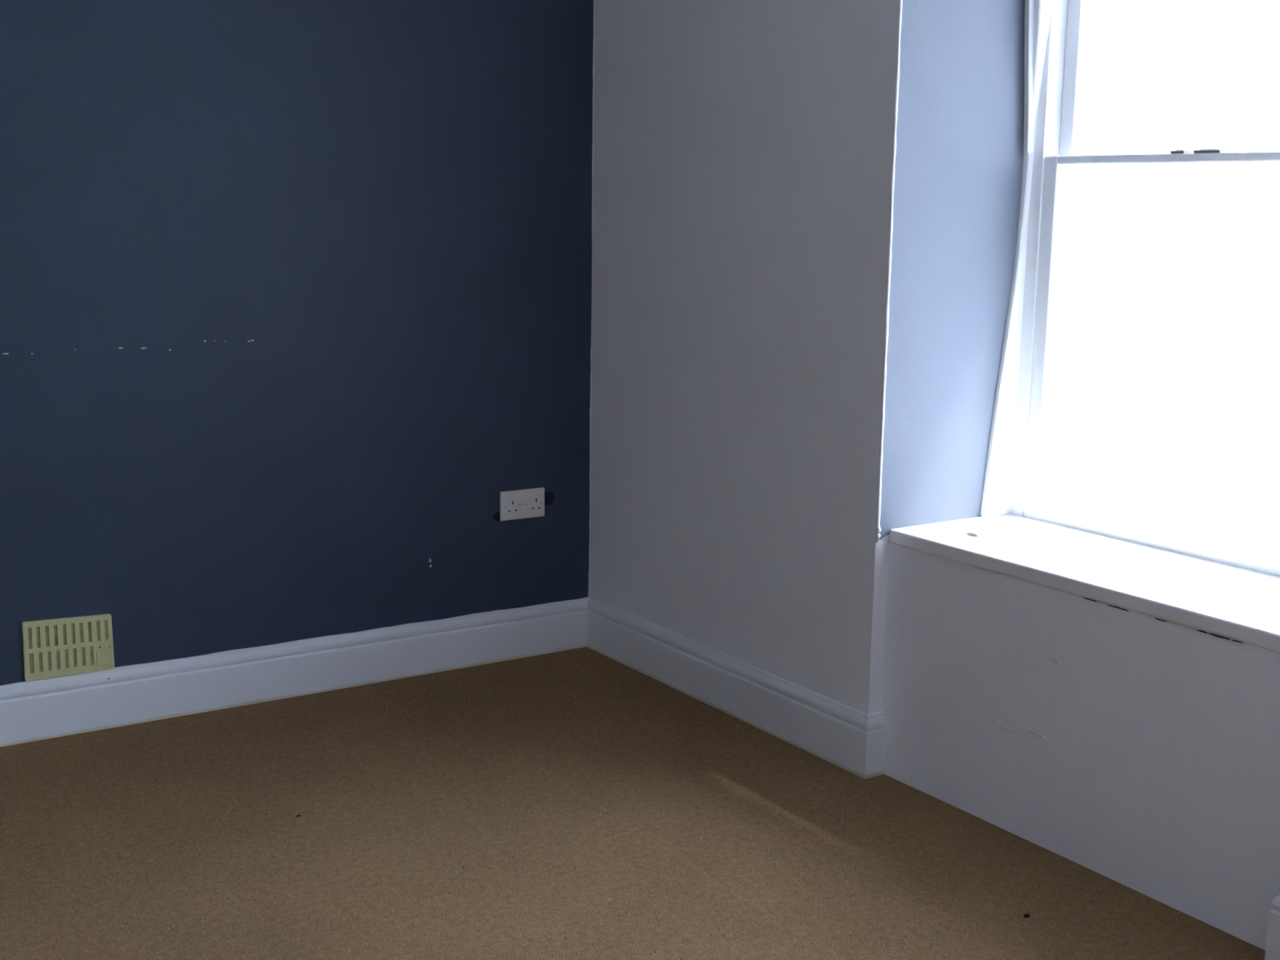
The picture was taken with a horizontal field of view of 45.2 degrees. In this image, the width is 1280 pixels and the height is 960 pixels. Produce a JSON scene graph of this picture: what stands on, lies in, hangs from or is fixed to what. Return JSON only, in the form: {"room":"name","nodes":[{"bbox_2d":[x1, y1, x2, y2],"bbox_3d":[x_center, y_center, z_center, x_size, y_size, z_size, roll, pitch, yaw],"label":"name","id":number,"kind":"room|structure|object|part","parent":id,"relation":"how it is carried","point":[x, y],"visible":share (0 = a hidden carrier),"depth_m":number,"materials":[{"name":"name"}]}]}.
{"room":"empty bedroom","nodes":[
{"label":"empty bedroom","id":0,"kind":"room"},
{"bbox_2d":[0,0,594,685],"bbox_3d":[-1.948,-0.585,3.410,4.200,2.550,0.201,-6,12,-33],"label":"wall","id":1,"kind":"structure","parent":0,"point":[292,293],"depth_m":4.01,"materials":[{"name":"paint"}]},
{"bbox_2d":[22,613,114,681],"bbox_3d":[-1.422,0.413,3.826,0.216,0.151,0.011,-6,12,-33],"label":"air vent","id":2,"kind":"object","parent":1,"relation":"in","point":[70,646],"visible":1,"depth_m":3.82,"materials":[{"name":"beige paint"}]},
{"bbox_3d":[-1.358,0.438,3.875,0.040,0.049,0.008,-6,12,-33],"label":"blank panel","id":3,"kind":"part","parent":2,"relation":"part of","materials":[{"name":"beige paint"}]},
{"bbox_3d":[-1.350,0.448,3.876,0.040,0.037,0.004,-6,12,-33],"label":"slide knob","id":4,"kind":"part","parent":2,"relation":"part of","materials":[{"name":"beige paint"}]},
{"bbox_2d":[0,596,588,746],"bbox_3d":[-1.905,0.611,3.535,4.200,0.152,0.020,-6,12,-33],"label":"baseboard","id":5,"kind":"structure","parent":1,"relation":"attached to","point":[40,709],"depth_m":4.13,"materials":[{"name":"white wood"}]},
{"bbox_2d":[499,487,544,520],"bbox_3d":[-0.342,0.071,4.480,0.146,0.086,0.012,-6,12,-33],"label":"wall socket","id":6,"kind":"object","parent":1,"relation":"attached to","point":[526,503],"visible":1,"depth_m":4.47,"materials":[{"name":"white plastic"}]},
{"bbox_2d":[517,499,521,505],"bbox_3d":[-0.349,0.065,4.469,0.013,0.015,0.003,-6,12,-33],"label":"rocker switch","id":7,"kind":"object","parent":6,"relation":"attached to","point":[519,501],"depth_m":4.47,"materials":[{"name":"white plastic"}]},
{"bbox_2d":[0,646,1265,959],"bbox_3d":[-0.323,1.083,1.833,5.320,0.120,5.100,-6,12,-33],"label":"floor","id":8,"kind":"structure","parent":0,"point":[1081,878],"depth_m":3.22,"materials":[{"name":"beige carpet"}]},
{"bbox_2d":[0,647,1222,959],"bbox_3d":[-0.381,0.816,2.947,2.285,0.005,2.687,-6,12,-33],"label":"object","id":9,"kind":"structure","parent":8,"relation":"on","point":[583,647],"depth_m":3.29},
{"bbox_2d":[589,0,1175,714],"bbox_3d":[1.479,-0.437,2.867,0.923,2.550,4.900,-6,12,-33],"label":"wall","id":10,"kind":"structure","parent":0,"point":[806,213],"depth_m":3.79,"materials":[{"name":"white paint"}]},
{"bbox_2d":[586,596,886,778],"bbox_3d":[0.207,0.528,4.161,0.064,0.151,1.284,-6,12,-33],"label":"baseboard","id":11,"kind":"structure","parent":10,"relation":"attached to","point":[852,740],"depth_m":4.00,"materials":[{"name":"white wood"}]},
{"bbox_2d":[888,0,1279,652],"bbox_3d":[1.282,-0.656,3.219,0.932,1.751,1.168,-6,12,-33],"label":"window","id":12,"kind":"structure","parent":10,"relation":"in","point":[1212,566],"depth_m":3.56,"materials":[{"name":"white paint"}]},
{"bbox_2d":[967,532,977,537],"bbox_3d":[0.760,0.124,3.512,0.016,0.006,0.032,-6,12,-33],"label":"flake","id":13,"kind":"object","parent":12,"relation":"on","point":[970,533],"visible":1,"depth_m":3.51,"materials":[{"name":"white paint"}]},
{"bbox_3d":[1.091,0.196,3.255,0.502,0.034,1.107,-6,12,-33],"label":"sill","id":14,"kind":"part","parent":12,"relation":"part of","materials":[{"name":"white wood"}]},
{"bbox_3d":[1.225,0.139,3.331,0.038,0.060,0.930,-6,12,-33],"label":"sash rail","id":15,"kind":"part","parent":12,"relation":"part of","materials":[{"name":"white paint"}]},
{"bbox_3d":[1.236,-0.668,3.183,0.038,0.020,0.930,-6,12,-33],"label":"sash rail","id":16,"kind":"part","parent":12,"relation":"part of","materials":[{"name":"white paint"}]},
{"bbox_3d":[1.472,0.156,3.502,0.450,0.057,1.168,-6,12,-33],"label":"sill","id":17,"kind":"part","parent":12,"relation":"part of","materials":[{"name":"white paint"}]},
{"bbox_2d":[1264,894,1279,959],"bbox_3d":[1.789,0.983,1.793,0.064,0.152,2.348,-6,12,-33],"label":"baseboard","id":18,"kind":"object","parent":10,"relation":"attached to","point":[1272,948],"visible":1,"depth_m":2.73,"materials":[{"name":"white wood"}]},
{"bbox_2d":[881,542,1279,950],"bbox_3d":[1.245,0.470,3.411,0.883,0.562,1.108,-6,12,-33],"label":"wall","id":19,"kind":"structure","parent":0,"point":[1141,752],"depth_m":3.11,"materials":[{"name":"white paint"}]},
{"label":"outside","id":20,"kind":"structure","parent":0,"visible":0},
{"bbox_2d":[1139,245,1279,513],"bbox_3d":[-0.164,1.018,4.789,120.000,0.050,120.000,-6,12,-33],"label":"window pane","id":21,"kind":"structure","parent":20,"point":[1211,426],"depth_m":16.91,"materials":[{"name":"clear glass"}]}
]}

